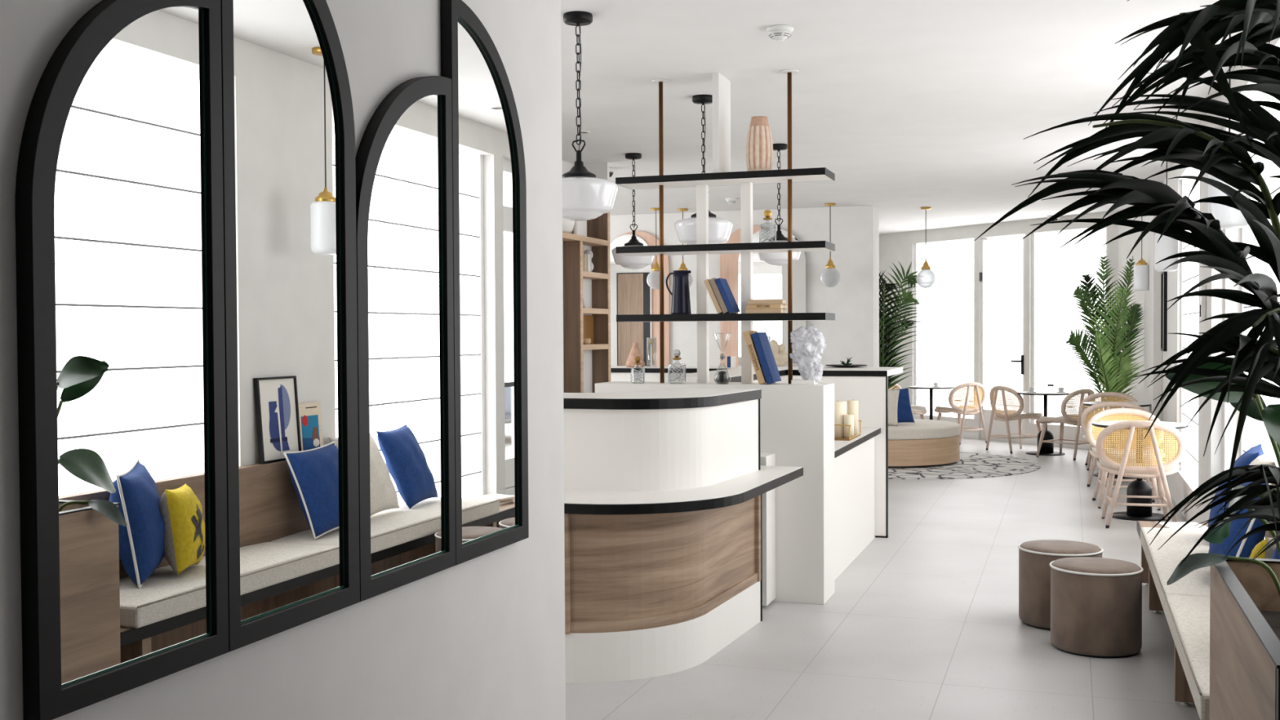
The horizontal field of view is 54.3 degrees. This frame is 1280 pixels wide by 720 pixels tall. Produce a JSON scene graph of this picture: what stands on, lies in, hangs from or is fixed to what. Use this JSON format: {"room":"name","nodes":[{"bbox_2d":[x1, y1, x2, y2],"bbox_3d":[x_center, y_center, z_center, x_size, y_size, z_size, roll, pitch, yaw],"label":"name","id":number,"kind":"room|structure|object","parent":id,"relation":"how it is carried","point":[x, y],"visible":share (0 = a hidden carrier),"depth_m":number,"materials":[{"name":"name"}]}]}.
{"room":"cafe","nodes":[
{"label":"cafe","id":0,"kind":"room"},
{"bbox_2d":[0,0,565,719],"bbox_3d":[-1.359,-0.001,1.051,0.185,2.970,6.300,0,1,19],"label":"wall","id":1,"kind":"structure","parent":0,"point":[482,637],"depth_m":3.05,"materials":[{"name":"white paint"}]},
{"bbox_2d":[15,0,228,719],"bbox_3d":[-0.871,-0.067,2.133,0.033,1.250,0.459,0,1,19],"label":"wall mirror","id":2,"kind":"object","parent":1,"relation":"attached to","point":[119,210],"visible":1,"depth_m":2.10,"materials":[{"name":"black mirror"}]},
{"bbox_2d":[53,6,210,684],"bbox_3d":[-0.874,-0.064,2.140,0.020,1.160,0.378,0,1,19],"label":"mirror glass","id":3,"kind":"object","parent":2,"relation":"attached to","point":[132,84],"depth_m":2.13,"materials":[{"name":"white"}]},
{"bbox_2d":[220,0,359,652],"bbox_3d":[-0.721,-0.189,2.566,0.033,1.475,0.459,0,1,19],"label":"wall mirror","id":4,"kind":"object","parent":1,"relation":"attached to","point":[288,131],"visible":0.94,"depth_m":2.56,"materials":[{"name":"black mirror"}]},
{"bbox_2d":[355,75,455,601],"bbox_3d":[-0.570,-0.090,3.004,0.033,1.255,0.459,0,1,19],"label":"wall mirror","id":5,"kind":"object","parent":1,"relation":"attached to","point":[403,159],"visible":0.88,"depth_m":3.00,"materials":[{"name":"black mirror"}]},
{"bbox_2d":[368,94,444,575],"bbox_3d":[-0.574,-0.087,3.011,0.020,1.165,0.378,0,1,19],"label":"mirror glass","id":6,"kind":"object","parent":5,"relation":"attached to","point":[406,132],"depth_m":3.01,"materials":[{"name":"white"}]},
{"bbox_2d":[440,0,528,565],"bbox_3d":[-0.421,-0.210,3.437,0.033,1.475,0.459,0,1,19],"label":"wall mirror","id":7,"kind":"object","parent":1,"relation":"attached to","point":[490,292],"visible":0.98,"depth_m":3.42,"materials":[{"name":"black mirror"}]},
{"bbox_2d":[457,18,518,543],"bbox_3d":[-0.428,-0.207,3.433,0.020,1.385,0.378,0,1,19],"label":"mirror glass","id":8,"kind":"object","parent":7,"relation":"attached to","point":[488,116],"depth_m":3.42,"materials":[{"name":"white"}]},
{"bbox_2d":[561,160,609,233],"bbox_3d":[-0.885,-0.191,9.680,0.455,2.970,2.530,0,1,19],"label":"wall","id":9,"kind":"structure","parent":0,"point":[601,170],"depth_m":10.74,"materials":[{"name":"white paint"}]},
{"bbox_2d":[595,381,835,604],"bbox_3d":[0.428,0.738,7.222,1.344,1.207,0.332,0,1,19],"label":"wall","id":10,"kind":"structure","parent":0,"point":[797,421],"depth_m":6.90,"materials":[{"name":"white paint"}]},
{"bbox_2d":[631,356,644,383],"bbox_3d":[-0.013,0.057,7.232,0.074,0.155,0.074,-1,1,-10],"label":"decanter","id":11,"kind":"object","parent":10,"relation":"on","point":[637,359],"visible":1,"depth_m":7.22,"materials":[{"name":"clear glass"}]},
{"bbox_2d":[667,349,685,383],"bbox_3d":[0.212,0.037,7.165,0.092,0.194,0.092,0,1,13],"label":"decanter","id":12,"kind":"object","parent":10,"relation":"on","point":[676,353],"visible":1,"depth_m":7.15,"materials":[{"name":"clear glass"}]},
{"bbox_2d":[713,333,731,384],"bbox_3d":[0.467,-0.007,7.065,0.105,0.288,0.105,0,1,19],"label":"hourglass","id":13,"kind":"object","parent":10,"relation":"on","point":[722,378],"visible":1,"depth_m":7.04,"materials":[{"name":"clear glass"}]},
{"bbox_2d":[615,69,835,383],"bbox_3d":[0.486,-0.747,7.168,1.222,1.763,0.300,0,1,19],"label":"shelving unit","id":14,"kind":"object","parent":10,"relation":"on","point":[722,175],"visible":0.99,"depth_m":7.16,"materials":[{"name":"black paint"}]},
{"bbox_2d":[666,270,691,314],"bbox_3d":[0.225,-0.394,7.262,0.149,0.257,0.120,0,1,1],"label":"jug","id":15,"kind":"object","parent":14,"relation":"on","point":[681,299],"visible":0.95,"depth_m":7.22,"materials":[{"name":"blue ceramic"}]},
{"bbox_2d":[703,279,723,313],"bbox_3d":[0.438,-0.364,7.173,0.106,0.197,0.150,0,1,19],"label":"book","id":16,"kind":"object","parent":14,"relation":"on","point":[711,292],"visible":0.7,"depth_m":7.10,"materials":[{"name":"beige paper"}]},
{"bbox_2d":[708,278,728,313],"bbox_3d":[0.470,-0.367,7.162,0.112,0.203,0.150,0,1,19],"label":"book","id":17,"kind":"object","parent":14,"relation":"on","point":[713,282],"visible":0.61,"depth_m":7.09,"materials":[{"name":"beige paper"}]},
{"bbox_2d":[715,278,740,313],"bbox_3d":[0.503,-0.367,7.150,0.110,0.203,0.150,0,1,19],"label":"book","id":18,"kind":"object","parent":14,"relation":"on","point":[723,286],"visible":0.94,"depth_m":7.09,"materials":[{"name":"blue paper"}]},
{"bbox_2d":[746,115,773,171],"bbox_3d":[0.677,-1.216,7.070,0.156,0.318,0.156,0,1,19],"label":"vase","id":19,"kind":"object","parent":14,"relation":"on","point":[759,144],"visible":0.84,"depth_m":7.01,"materials":[{"name":"ceramic"}]},
{"bbox_2d":[745,308,786,313],"bbox_3d":[0.717,-0.277,7.084,0.205,0.026,0.145,0,1,19],"label":"book","id":20,"kind":"object","parent":14,"relation":"on","point":[748,310],"visible":0.84,"depth_m":7.02,"materials":[{"name":"beige paper"}]},
{"bbox_2d":[746,303,786,308],"bbox_3d":[0.723,-0.303,7.087,0.200,0.026,0.146,0,1,22],"label":"book","id":21,"kind":"object","parent":20,"relation":"on","point":[766,305],"visible":0.99,"depth_m":7.02,"materials":[{"name":"beige paper"}]},
{"bbox_2d":[748,298,786,304],"bbox_3d":[0.724,-0.330,7.080,0.195,0.026,0.145,0,1,16],"label":"book","id":22,"kind":"object","parent":21,"relation":"on","point":[781,300],"visible":0.97,"depth_m":7.02,"materials":[{"name":"beige paper"}]},
{"bbox_2d":[759,209,776,242],"bbox_3d":[0.726,-0.757,7.085,0.092,0.194,0.092,0,1,2],"label":"decanter","id":23,"kind":"object","parent":14,"relation":"on","point":[767,213],"visible":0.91,"depth_m":7.07,"materials":[{"name":"clear glass"}]},
{"bbox_2d":[742,330,766,384],"bbox_3d":[0.671,-0.016,7.100,0.128,0.301,0.201,0,1,19],"label":"book","id":24,"kind":"object","parent":10,"relation":"on","point":[747,335],"visible":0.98,"depth_m":7.01,"materials":[{"name":"beige paper"}]},
{"bbox_2d":[751,332,781,384],"bbox_3d":[0.719,-0.012,7.084,0.129,0.292,0.200,0,1,19],"label":"book","id":25,"kind":"object","parent":10,"relation":"on","point":[761,341],"visible":1,"depth_m":7.00,"materials":[{"name":"blue paper"}]},
{"bbox_2d":[789,324,826,384],"bbox_3d":[0.940,-0.033,7.005,0.198,0.338,0.129,0,1,32],"label":"stone sculpture","id":26,"kind":"object","parent":10,"relation":"on","point":[808,343],"visible":1,"depth_m":6.97,"materials":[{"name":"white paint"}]},
{"bbox_2d":[609,204,879,367],"bbox_3d":[-1.047,-0.329,16.087,8.130,2.970,0.500,0,1,19],"label":"wall","id":27,"kind":"structure","parent":0,"point":[854,333],"depth_m":14.70,"materials":[{"name":"white paint"}]},
{"bbox_2d":[609,231,670,365],"bbox_3d":[-0.048,-0.665,15.441,0.860,1.860,0.055,0,1,19],"label":"arched mirror","id":28,"kind":"object","parent":27,"relation":"attached to","point":[631,293],"visible":0.55,"depth_m":15.40,"materials":[{"name":"pink mirror"}]},
{"bbox_2d":[609,234,652,365],"bbox_3d":[-0.139,-0.645,15.453,0.600,1.820,0.019,0,1,19],"label":"mirror glass","id":29,"kind":"object","parent":28,"relation":"attached to","point":[631,293],"depth_m":15.44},
{"bbox_2d":[720,225,805,366],"bbox_3d":[1.470,-0.672,14.917,1.050,1.880,0.055,0,1,19],"label":"arched mirror","id":30,"kind":"object","parent":27,"relation":"attached to","point":[770,282],"visible":0.34,"depth_m":14.88,"materials":[{"name":"pink mirror"}]},
{"bbox_2d":[565,438,1199,719],"bbox_3d":[-1.413,1.345,10.253,11.850,0.120,23.600,0,1,19],"label":"floor","id":31,"kind":"structure","parent":0,"point":[924,623],"depth_m":5.98,"materials":[{"name":"tile"}]},
{"bbox_2d":[562,212,610,392],"bbox_3d":[-0.816,-0.015,9.634,0.335,2.620,2.490,0,1,19],"label":"bookcase","id":32,"kind":"object","parent":31,"relation":"on","point":[584,366],"visible":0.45,"depth_m":10.52,"materials":[{"name":"brown wood"}]},
{"bbox_2d":[573,220,586,236],"bbox_3d":[-0.504,-1.168,10.494,0.040,0.300,0.240,0,1,19],"label":"storage box","id":33,"kind":"object","parent":32,"relation":"on","point":[580,228],"visible":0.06,"depth_m":10.46,"materials":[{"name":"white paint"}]},
{"bbox_2d":[582,315,593,343],"bbox_3d":[-0.450,-0.258,10.603,0.020,0.245,0.260,0,1,19],"label":"book","id":34,"kind":"object","parent":32,"relation":"on","point":[588,320],"visible":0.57,"depth_m":10.62,"materials":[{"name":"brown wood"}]},
{"bbox_2d":[610,365,741,382],"bbox_3d":[0.388,0.648,12.623,3.006,1.152,0.716,0,1,19],"label":"bar","id":35,"kind":"object","parent":31,"relation":"on","point":[618,373],"visible":0.14,"depth_m":12.40,"materials":[{"name":"white paint"}]},
{"bbox_2d":[625,342,644,367],"bbox_3d":[-0.049,-0.053,12.712,0.200,0.250,0.200,0,1,19],"label":"bottle vase","id":36,"kind":"object","parent":35,"relation":"on","point":[635,352],"visible":0.98,"depth_m":12.66,"materials":[{"name":"ceramic"}]},
{"bbox_2d":[610,365,741,368],"bbox_3d":[0.383,0.096,12.614,3.000,0.047,0.710,0,1,19],"label":"countertop","id":37,"kind":"structure","parent":35,"relation":"on","point":[611,366],"depth_m":12.57,"materials":[{"name":"white paint"}]},
{"bbox_2d":[768,339,787,366],"bbox_3d":[1.364,-0.061,12.278,0.223,0.277,0.118,0,1,19],"label":"figure sculpture","id":38,"kind":"object","parent":35,"relation":"on","point":[780,357],"visible":0.62,"depth_m":12.24,"materials":[{"name":"stone"}]},
{"bbox_2d":[563,388,803,683],"bbox_3d":[-0.478,0.765,6.182,2.269,1.207,1.668,0,1,19],"label":"reception desk","id":39,"kind":"object","parent":31,"relation":"on","point":[664,490],"visible":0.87,"depth_m":5.62,"materials":[{"name":"white paint"}]},
{"bbox_2d":[563,388,760,399],"bbox_3d":[-0.534,0.184,6.293,2.088,0.050,1.050,0,1,19],"label":"countertop","id":40,"kind":"structure","parent":39,"relation":"on","point":[678,393],"depth_m":5.96,"materials":[{"name":"white paint"}]},
{"bbox_2d":[564,465,802,504],"bbox_3d":[-0.481,0.604,6.179,2.265,0.045,1.660,0,1,19],"label":"countertop","id":41,"kind":"structure","parent":39,"relation":"on","point":[738,485],"depth_m":5.55,"materials":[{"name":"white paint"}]},
{"bbox_2d":[760,452,775,605],"bbox_3d":[0.665,0.923,6.850,0.115,0.810,0.220,0,1,19],"label":"post","id":42,"kind":"object","parent":31,"relation":"on","point":[768,499],"visible":0.49,"depth_m":6.77,"materials":[{"name":"white paint"}]},
{"bbox_2d":[657,366,902,579],"bbox_3d":[1.029,0.696,8.743,1.248,1.218,2.933,0,1,19],"label":"counter","id":43,"kind":"object","parent":31,"relation":"on","point":[860,462],"depth_m":8.88,"materials":[{"name":"white paint"}]},
{"bbox_2d":[657,366,902,382],"bbox_3d":[1.103,0.103,8.959,1.245,0.042,2.450,0,1,19],"label":"countertop","id":44,"kind":"structure","parent":43,"relation":"on","point":[690,377],"depth_m":9.17,"materials":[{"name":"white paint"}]},
{"bbox_2d":[834,420,862,440],"bbox_3d":[1.289,0.461,8.242,0.285,0.103,0.448,0,1,19],"label":"tray","id":45,"kind":"object","parent":43,"relation":"on","point":[849,438],"visible":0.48,"depth_m":8.09,"materials":[{"name":"gold metal"}]},
{"bbox_2d":[834,400,846,437],"bbox_3d":[1.307,0.386,8.256,0.120,0.243,0.120,0,1,19],"label":"candle","id":46,"kind":"object","parent":45,"relation":"on","point":[840,406],"visible":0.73,"depth_m":8.20,"materials":[{"name":"beige wax"}]},
{"bbox_2d":[844,414,853,437],"bbox_3d":[1.373,0.430,8.192,0.066,0.158,0.066,0,1,19],"label":"candle","id":47,"kind":"object","parent":45,"relation":"on","point":[848,419],"visible":0.93,"depth_m":8.16,"materials":[{"name":"beige wax"}]},
{"bbox_2d":[847,400,857,435],"bbox_3d":[1.424,0.384,8.342,0.072,0.243,0.072,0,1,19],"label":"candle","id":48,"kind":"object","parent":45,"relation":"on","point":[852,405],"visible":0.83,"depth_m":8.31,"materials":[{"name":"beige wax"}]},
{"bbox_2d":[834,426,879,451],"bbox_3d":[1.067,0.534,8.239,0.748,0.040,2.011,0,1,19],"label":"countertop","id":49,"kind":"structure","parent":43,"relation":"on","point":[864,431],"depth_m":8.14,"materials":[{"name":"paint"}]},
{"bbox_2d":[879,262,925,389],"bbox_3d":[3.114,-0.066,16.066,1.069,2.402,1.044,0,1,19],"label":"palm","id":50,"kind":"object","parent":31,"relation":"on","point":[886,353],"visible":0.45,"depth_m":15.92,"materials":[{"name":"plant"}]},
{"bbox_2d":[888,382,927,419],"bbox_3d":[3.576,0.706,16.900,0.565,0.824,0.636,1,2,37],"label":"rattan chair","id":51,"kind":"object","parent":31,"relation":"on","point":[916,409],"visible":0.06,"depth_m":16.90,"materials":[{"name":"brown wood"}]},
{"bbox_2d":[907,385,954,419],"bbox_3d":[3.956,0.736,16.936,0.620,0.752,0.620,0,1,19],"label":"cafe table","id":52,"kind":"object","parent":31,"relation":"on","point":[918,387],"visible":0.35,"depth_m":16.91,"materials":[{"name":"white"}]},
{"bbox_2d":[933,382,986,444],"bbox_3d":[4.306,0.703,16.831,0.636,0.824,0.565,-1,1,-29],"label":"rattan chair","id":53,"kind":"object","parent":31,"relation":"on","point":[969,408],"visible":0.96,"depth_m":16.62,"materials":[{"name":"brown wood"}]},
{"bbox_2d":[888,451,1040,479],"bbox_3d":[2.899,1.171,14.243,3.199,0.008,3.200,0,1,19],"label":"rug","id":54,"kind":"object","parent":31,"relation":"on","point":[970,464],"visible":0.48,"depth_m":13.48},
{"bbox_2d":[888,418,960,468],"bbox_3d":[2.834,0.949,14.355,1.810,0.430,1.582,-1,1,-26],"label":"round ottoman","id":55,"kind":"object","parent":54,"relation":"on","point":[923,443],"visible":0.47,"depth_m":13.64,"materials":[{"name":"beige wood"}]},
{"bbox_2d":[888,390,899,426],"bbox_3d":[2.717,0.532,14.070,0.401,0.426,0.201,0,1,19],"label":"pillow","id":56,"kind":"object","parent":55,"relation":"on","point":[893,395],"visible":0.23,"depth_m":14.00,"materials":[{"name":"beige fabric"}]},
{"bbox_2d":[888,386,915,423],"bbox_3d":[2.913,0.530,14.250,0.447,0.430,0.195,-1,1,-13],"label":"pillow","id":57,"kind":"object","parent":55,"relation":"on","point":[904,413],"visible":0.48,"depth_m":14.21,"materials":[{"name":"fabric"}]},
{"bbox_2d":[888,418,960,439],"bbox_3d":[2.833,0.794,14.351,1.810,0.119,1.581,-1,1,-26],"label":"cushion","id":58,"kind":"object","parent":55,"relation":"on","point":[922,429],"depth_m":13.73,"materials":[{"name":"white fabric"}]},
{"bbox_2d":[986,385,1043,453],"bbox_3d":[4.713,0.728,15.591,0.565,0.824,0.636,-1,1,-21],"label":"rattan chair","id":59,"kind":"object","parent":31,"relation":"on","point":[1007,415],"visible":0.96,"depth_m":15.43,"materials":[{"name":"brown wood"}]},
{"bbox_2d":[1017,391,1071,455],"bbox_3d":[4.940,0.769,15.190,0.660,0.752,0.660,0,1,19],"label":"cafe table","id":60,"kind":"object","parent":31,"relation":"on","point":[1046,448],"visible":0.8,"depth_m":15.12,"materials":[{"name":"white"}]},
{"bbox_2d":[1017,539,1103,630],"bbox_3d":[2.155,1.145,6.394,0.417,0.411,0.417,0,1,19],"label":"pouf","id":61,"kind":"object","parent":31,"relation":"on","point":[1035,557],"visible":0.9,"depth_m":6.28,"materials":[{"name":"beige fabric"}]},
{"bbox_2d":[1035,388,1094,460],"bbox_3d":[5.057,0.744,14.775,0.636,0.824,0.565,-1,2,-37],"label":"rattan chair","id":62,"kind":"object","parent":31,"relation":"on","point":[1072,419],"visible":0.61,"depth_m":14.53,"materials":[{"name":"brown wood"}]},
{"bbox_2d":[1049,556,1143,657],"bbox_3d":[2.152,1.156,5.887,0.417,0.411,0.417,0,1,19],"label":"pouf","id":63,"kind":"object","parent":31,"relation":"on","point":[1096,602],"visible":1,"depth_m":5.72,"materials":[{"name":"beige fabric"}]},
{"bbox_2d":[1065,253,1144,462],"bbox_3d":[5.309,-0.023,14.074,0.826,2.380,0.731,1,2,36],"label":"palm","id":64,"kind":"object","parent":31,"relation":"on","point":[1112,366],"visible":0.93,"depth_m":14.03,"materials":[{"name":"plant"}]},
{"bbox_2d":[1079,391,1138,470],"bbox_3d":[5.115,0.770,13.551,0.636,0.824,0.565,0,1,19],"label":"rattan chair","id":65,"kind":"object","parent":31,"relation":"on","point":[1104,395],"visible":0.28,"depth_m":13.76,"materials":[{"name":"brown wood"}]},
{"bbox_2d":[1080,401,1147,486],"bbox_3d":[4.631,0.803,12.148,0.636,0.824,0.565,0,1,20],"label":"rattan chair","id":66,"kind":"object","parent":31,"relation":"on","point":[1108,405],"visible":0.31,"depth_m":11.96,"materials":[{"name":"brown wood"}]},
{"bbox_2d":[1085,408,1164,510],"bbox_3d":[4.165,0.838,10.674,0.636,0.824,0.565,0,1,16],"label":"rattan chair","id":67,"kind":"object","parent":31,"relation":"on","point":[1102,476],"visible":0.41,"depth_m":10.87,"materials":[{"name":"beige wicker"}]},
{"bbox_2d":[1092,420,1188,520],"bbox_3d":[4.011,0.886,10.012,0.720,0.752,0.720,0,1,19],"label":"cafe table","id":68,"kind":"object","parent":31,"relation":"on","point":[1138,486],"visible":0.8,"depth_m":9.95,"materials":[{"name":"white"}]},
{"bbox_2d":[1096,420,1185,528],"bbox_3d":[3.853,0.862,9.645,0.636,0.824,0.565,0,1,16],"label":"rattan chair","id":69,"kind":"object","parent":31,"relation":"on","point":[1158,469],"visible":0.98,"depth_m":9.43,"materials":[{"name":"beige wicker"}]},
{"bbox_2d":[1136,483,1279,706],"bbox_3d":[2.506,0.947,5.365,0.491,0.848,4.122,0,1,19],"label":"bench","id":70,"kind":"object","parent":31,"relation":"on","point":[1182,692],"visible":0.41,"depth_m":6.58,"materials":[{"name":"brown wood"}]},
{"bbox_2d":[1140,526,1210,610],"bbox_3d":[2.576,0.942,5.709,0.447,0.097,1.770,0,1,19],"label":"seat cushion","id":71,"kind":"object","parent":70,"relation":"on","point":[1162,562],"visible":0.34,"depth_m":5.68,"materials":[{"name":"beige fabric"}]},
{"bbox_2d":[1208,443,1263,528],"bbox_3d":[2.910,0.649,6.082,0.250,0.463,0.491,0,1,26],"label":"pillow","id":72,"kind":"object","parent":71,"relation":"on","point":[1247,457],"visible":0.27,"depth_m":5.97,"materials":[{"name":"fabric"}]},
{"bbox_2d":[1208,481,1271,557],"bbox_3d":[2.460,0.683,5.115,0.233,0.457,0.486,0,1,19],"label":"pillow","id":73,"kind":"object","parent":71,"relation":"on","point":[1243,548],"visible":0.19,"depth_m":4.93,"materials":[{"name":"fabric"}]},
{"bbox_2d":[1231,451,1277,489],"bbox_3d":[2.730,0.656,5.599,0.254,0.469,0.480,0,1,27],"label":"pillow","id":74,"kind":"object","parent":71,"relation":"on","point":[1266,458],"visible":0.09,"depth_m":5.59,"materials":[{"name":"beige fabric"}]},
{"bbox_2d":[1164,593,1209,719],"bbox_3d":[2.049,0.978,4.180,0.447,0.097,1.443,0,1,19],"label":"seat cushion","id":75,"kind":"object","parent":70,"relation":"on","point":[1188,617],"visible":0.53,"depth_m":4.20,"materials":[{"name":"beige fabric"}]},
{"bbox_2d":[1248,537,1276,559],"bbox_3d":[2.053,0.741,4.034,0.190,0.379,0.337,1,2,37],"label":"pillow","id":76,"kind":"object","parent":75,"relation":"on","point":[1268,553],"visible":0.06,"depth_m":3.91,"materials":[{"name":"yellow fabric"}]},
{"bbox_3d":[3.030,0.955,6.892,0.220,0.014,0.300,0,1,19],"label":"magazine","id":77,"kind":"object","parent":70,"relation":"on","visible":0},
{"bbox_3d":[3.040,0.941,6.888,0.262,0.014,0.330,0,1,19],"label":"magazine","id":78,"kind":"object","parent":77,"relation":"on","visible":0},
{"bbox_2d":[1155,522,1208,529],"bbox_3d":[3.021,0.926,6.894,0.220,0.014,0.300,0,1,2],"label":"magazine","id":79,"kind":"object","parent":78,"relation":"on","point":[1169,525],"visible":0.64,"depth_m":6.91,"materials":[{"name":"white paper"}]},
{"bbox_2d":[1209,557,1279,719],"bbox_3d":[1.634,0.996,2.846,0.498,0.868,1.205,0,1,19],"label":"planter","id":80,"kind":"object","parent":31,"relation":"on","point":[1245,601],"visible":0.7,"depth_m":3.05,"materials":[{"name":"brown wood"}]},
{"bbox_2d":[974,0,1279,567],"bbox_3d":[1.226,-0.079,2.741,0.920,1.573,0.515,-1,1,-22],"label":"palm","id":81,"kind":"object","parent":80,"relation":"on","point":[1202,148],"visible":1,"depth_m":2.77,"materials":[{"name":"green plant"}]},
{"bbox_2d":[1165,361,1279,596],"bbox_3d":[1.657,0.342,3.300,0.470,0.701,0.465,-1,2,-39],"label":"leaf plant","id":82,"kind":"object","parent":80,"relation":"on","point":[1269,415],"visible":0.65,"depth_m":3.30,"materials":[{"name":"green plant"}]},
{"bbox_2d":[560,0,1242,239],"bbox_3d":[-1.429,-1.744,10.186,11.850,0.120,23.600,0,1,19],"label":"ceiling","id":83,"kind":"structure","parent":0,"point":[911,105],"depth_m":7.65,"materials":[{"name":"paint"}]},
{"bbox_2d":[561,10,618,221],"bbox_3d":[-0.284,-1.119,5.764,0.368,0.949,0.368,0,1,19],"label":"pendant","id":84,"kind":"object","parent":83,"relation":"hanging from","point":[585,197],"visible":0.91,"depth_m":5.68,"materials":[{"name":"white glass"}]},
{"bbox_2d":[611,152,654,269],"bbox_3d":[-0.052,-1.218,10.252,0.368,0.949,0.368,0,1,19],"label":"pendant","id":85,"kind":"object","parent":83,"relation":"hanging from","point":[628,262],"visible":0.84,"depth_m":10.18,"materials":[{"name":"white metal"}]},
{"bbox_2d":[646,207,666,289],"bbox_3d":[0.191,-1.312,14.716,0.226,0.958,0.226,0,1,19],"label":"globe pendant","id":86,"kind":"object","parent":83,"relation":"hanging from","point":[655,269],"visible":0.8,"depth_m":14.68,"materials":[{"name":"gold metal"}]},
{"bbox_2d":[674,94,733,244],"bbox_3d":[0.396,-1.167,7.772,0.368,0.949,0.368,0,1,19],"label":"pendant","id":87,"kind":"object","parent":83,"relation":"hanging from","point":[719,228],"visible":0.63,"depth_m":7.68,"materials":[{"name":"white glass"}]},
{"bbox_2d":[757,143,800,266],"bbox_3d":[1.090,-1.214,9.785,0.368,0.949,0.368,0,1,19],"label":"pendant","id":88,"kind":"object","parent":83,"relation":"hanging from","point":[777,259],"visible":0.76,"depth_m":9.72,"materials":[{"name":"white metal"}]},
{"bbox_2d":[766,24,793,41],"bbox_3d":[0.676,-1.574,6.025,0.132,0.061,0.132,0,1,19],"label":"smoke detector","id":89,"kind":"object","parent":83,"relation":"attached to","point":[780,33],"visible":1,"depth_m":5.99,"materials":[{"name":"white plastic"}]},
{"bbox_2d":[820,203,839,287],"bbox_3d":[2.182,-1.313,14.294,0.226,0.958,0.226,0,1,19],"label":"globe pendant","id":90,"kind":"object","parent":83,"relation":"hanging from","point":[829,266],"visible":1,"depth_m":14.25,"materials":[{"name":"glass"}]},
{"bbox_2d":[915,206,935,288],"bbox_3d":[3.389,-1.330,14.777,0.226,0.958,0.226,0,1,19],"label":"globe pendant","id":91,"kind":"object","parent":83,"relation":"hanging from","point":[926,268],"visible":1,"depth_m":14.74,"materials":[{"name":"white glass"}]},
{"bbox_2d":[1133,216,1149,290],"bbox_3d":[5.263,-1.253,13.074,0.156,1.057,0.156,0,1,19],"label":"pendant","id":92,"kind":"object","parent":83,"relation":"hanging from","point":[1141,270],"visible":0.78,"depth_m":13.02,"materials":[{"name":"white glass"}]},
{"bbox_2d":[1154,161,1178,271],"bbox_3d":[3.697,-1.151,8.750,0.156,1.057,0.156,0,1,19],"label":"pendant","id":93,"kind":"object","parent":83,"relation":"hanging from","point":[1166,246],"visible":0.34,"depth_m":8.70,"materials":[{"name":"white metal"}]},
{"bbox_2d":[1208,34,1250,228],"bbox_3d":[2.391,-1.064,5.054,0.156,1.057,0.156,0,1,19],"label":"pendant","id":94,"kind":"object","parent":83,"relation":"hanging from","point":[1228,217],"visible":0.2,"depth_m":5.01,"materials":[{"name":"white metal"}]},
{"bbox_2d":[879,210,1118,442],"bbox_3d":[4.660,-0.391,17.564,0.300,2.970,5.200,-1,1,-32],"label":"wall","id":95,"kind":"structure","parent":0,"point":[895,248],"depth_m":17.25,"materials":[{"name":"white paint"}]},
{"bbox_2d":[914,238,974,418],"bbox_3d":[4.409,-0.446,17.866,0.130,2.510,1.220,-1,1,-32],"label":"window","id":96,"kind":"structure","parent":95,"relation":"in","point":[944,349],"depth_m":17.86,"materials":[{"name":"glass"}]},
{"bbox_2d":[979,235,1025,443],"bbox_3d":[4.945,-0.273,16.919,0.195,2.760,0.800,-1,1,-32],"label":"door","id":97,"kind":"structure","parent":95,"relation":"in","point":[1002,260],"depth_m":16.93,"materials":[{"name":"white paint"}]},
{"bbox_2d":[961,431,1089,449],"bbox_3d":[4.508,1.051,17.555,0.015,0.090,5.100,-1,1,-32],"label":"baseboard","id":98,"kind":"structure","parent":95,"relation":"attached to","point":[1033,441],"depth_m":16.43,"materials":[{"name":"white paint"}]},
{"bbox_2d":[1031,226,1107,426],"bbox_3d":[5.551,-0.412,16.009,0.130,2.510,1.220,-1,1,-32],"label":"window","id":99,"kind":"structure","parent":95,"relation":"in","point":[1055,273],"depth_m":16.15,"materials":[{"name":"glass"}]},
{"bbox_2d":[1117,208,1144,420],"bbox_3d":[5.958,-0.337,14.778,0.332,2.970,1.317,0,1,8],"label":"wall","id":100,"kind":"structure","parent":0,"point":[1126,243],"depth_m":14.75,"materials":[{"name":"white paint"}]},
{"bbox_2d":[1162,37,1279,523],"bbox_3d":[3.050,-0.127,5.822,0.230,2.970,18.200,0,1,19],"label":"wall","id":101,"kind":"structure","parent":0,"point":[1180,486],"depth_m":8.55,"materials":[{"name":"white paint"}]},
{"bbox_2d":[1143,181,1163,481],"bbox_3d":[5.383,-0.297,13.082,0.088,2.970,1.550,0,1,19],"label":"trim","id":102,"kind":"structure","parent":101,"relation":"attached to","point":[1153,353],"depth_m":12.49,"materials":[{"name":"white paint"}]},
{"bbox_2d":[1160,271,1167,351],"bbox_3d":[5.037,-0.472,11.985,0.030,0.770,0.380,0,1,19],"label":"framed picture","id":103,"kind":"object","parent":101,"relation":"attached to","point":[1163,274],"visible":0.89,"depth_m":11.81,"materials":[{"name":"black paint"}]},
{"bbox_2d":[1180,169,1199,487],"bbox_3d":[4.387,-0.275,9.760,0.130,2.480,1.880,0,1,19],"label":"window","id":104,"kind":"structure","parent":101,"relation":"in","point":[1189,270],"depth_m":10.12,"materials":[{"name":"glass"}]},
{"bbox_2d":[1199,284,1206,319],"bbox_3d":[3.819,-0.394,8.461,0.036,0.240,0.090,0,1,19],"label":"intercom","id":105,"kind":"object","parent":101,"relation":"attached to","point":[1202,306],"visible":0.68,"depth_m":8.42,"materials":[{"name":"white plastic"}]},
{"bbox_2d":[1240,94,1279,466],"bbox_3d":[3.273,-0.215,6.362,0.130,2.440,2.070,0,1,19],"label":"window","id":106,"kind":"structure","parent":101,"relation":"in","point":[1254,433],"depth_m":6.76,"materials":[{"name":"glass"}]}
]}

